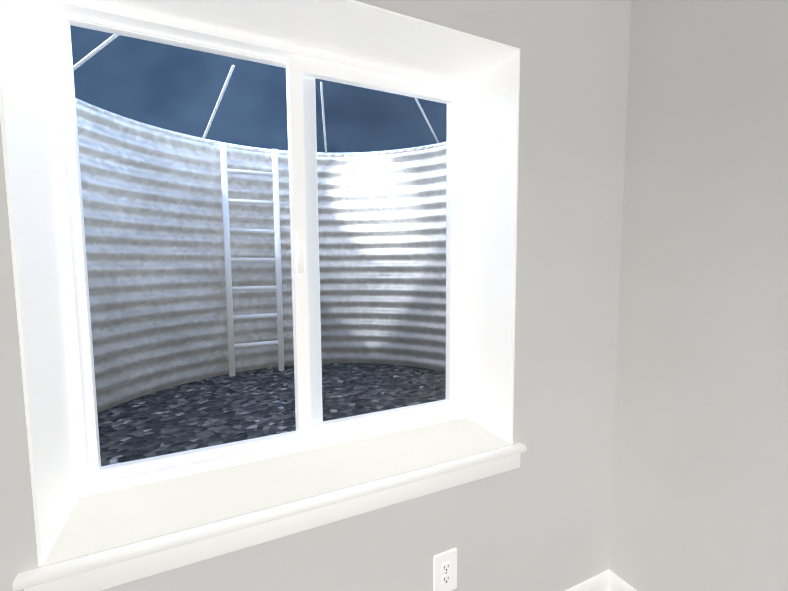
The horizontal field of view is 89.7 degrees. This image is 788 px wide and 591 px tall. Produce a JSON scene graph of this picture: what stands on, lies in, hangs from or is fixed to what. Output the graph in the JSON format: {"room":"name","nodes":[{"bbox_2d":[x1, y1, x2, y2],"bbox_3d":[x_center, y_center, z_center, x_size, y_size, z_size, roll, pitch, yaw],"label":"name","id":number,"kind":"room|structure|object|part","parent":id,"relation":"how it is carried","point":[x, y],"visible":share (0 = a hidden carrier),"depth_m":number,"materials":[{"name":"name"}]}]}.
{"room":"basement room","nodes":[
{"label":"basement room","id":0,"kind":"room"},
{"bbox_2d":[0,0,630,590],"bbox_3d":[-0.547,0.058,1.036,2.954,2.440,0.340,-3,5,-25],"label":"wall","id":1,"kind":"structure","parent":0,"point":[538,518],"depth_m":1.32,"materials":[{"name":"grey paint"}]},
{"bbox_2d":[42,0,467,497],"bbox_3d":[-0.296,-0.129,1.292,1.284,1.312,0.094,-3,5,-25],"label":"window","id":2,"kind":"structure","parent":1,"relation":"in","point":[90,482],"depth_m":1.23,"materials":[{"name":"white plastic"}]},
{"bbox_3d":[-0.582,-0.118,1.176,0.553,1.196,0.006,-3,5,-25],"label":"fixed window glass","id":3,"kind":"part","parent":2,"relation":"part of","materials":[{"name":"clear glass"}]},
{"bbox_3d":[-0.548,-0.119,1.192,0.643,1.212,0.028,-3,5,-25],"label":"fixed window sash","id":4,"kind":"part","parent":2,"relation":"part of","materials":[{"name":"white plastic"}]},
{"bbox_3d":[-0.035,-0.139,1.391,0.627,1.212,0.042,-3,5,-25],"label":"sliding window sash","id":5,"kind":"part","parent":2,"relation":"part of","materials":[{"name":"white plastic"}]},
{"bbox_3d":[-0.038,-0.140,1.397,0.555,1.140,0.006,-3,5,-25],"label":"sliding window glass","id":6,"kind":"part","parent":2,"relation":"part of","materials":[{"name":"clear glass"}]},
{"bbox_2d":[315,80,446,419],"bbox_3d":[-0.024,-0.145,1.467,0.517,1.188,0.001,-3,5,-25],"label":"screen","id":7,"kind":"object","parent":2,"relation":"attached to","point":[361,156],"depth_m":1.45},
{"bbox_2d":[0,0,519,566],"bbox_3d":[-0.220,-0.117,1.132,1.240,1.268,0.260,-3,5,-25],"label":"window jamb","id":8,"kind":"object","parent":1,"relation":"attached to","point":[486,70],"visible":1,"depth_m":1.04,"materials":[{"name":"white paint"}]},
{"bbox_2d":[13,417,526,590],"bbox_3d":[-0.209,0.527,1.171,1.300,0.021,0.292,-3,5,-25],"label":"window sill","id":9,"kind":"structure","parent":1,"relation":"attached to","point":[47,573],"depth_m":1.05,"materials":[{"name":"white paint"}]},
{"bbox_2d":[24,453,519,590],"bbox_3d":[-0.157,0.576,1.065,1.280,0.060,0.015,-3,5,-25],"label":"apron","id":10,"kind":"object","parent":1,"relation":"attached to","point":[113,575],"visible":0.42,"depth_m":0.98,"materials":[{"name":"white paint"}]},
{"bbox_2d":[433,548,456,590],"bbox_3d":[0.163,0.871,1.243,0.086,0.136,0.008,-3,5,-25],"label":"electrical outlet","id":11,"kind":"object","parent":1,"relation":"attached to","point":[445,571],"visible":1,"depth_m":1.24,"materials":[{"name":"plastic"}]},
{"bbox_2d":[566,571,608,590],"bbox_3d":[-0.469,1.228,0.968,2.880,0.118,0.015,-3,5,-25],"label":"baseboard","id":12,"kind":"structure","parent":1,"relation":"attached to","point":[599,582],"depth_m":1.55,"materials":[{"name":"white paint"}]},
{"bbox_2d":[609,0,787,590],"bbox_3d":[1.670,0.133,-0.053,0.120,2.440,4.210,-3,5,-25],"label":"wall","id":13,"kind":"structure","parent":0,"point":[699,499],"depth_m":1.25,"materials":[{"name":"grey paint"}]},
{"bbox_2d":[605,569,636,590],"bbox_3d":[1.664,1.301,-0.086,0.015,0.118,3.750,-3,5,-25],"label":"baseboard","id":14,"kind":"structure","parent":13,"relation":"attached to","point":[608,580],"depth_m":1.56,"materials":[{"name":"white paint"}]},
{"label":"outside","id":15,"kind":"structure","parent":0,"visible":0},
{"bbox_2d":[70,25,446,465],"bbox_3d":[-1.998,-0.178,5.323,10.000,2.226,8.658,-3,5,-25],"label":"window well","id":16,"kind":"object","parent":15,"point":[125,229],"depth_m":1.95,"materials":[{"name":"gravel"},{"name":"corrugated galvanized steel"}]}
]}

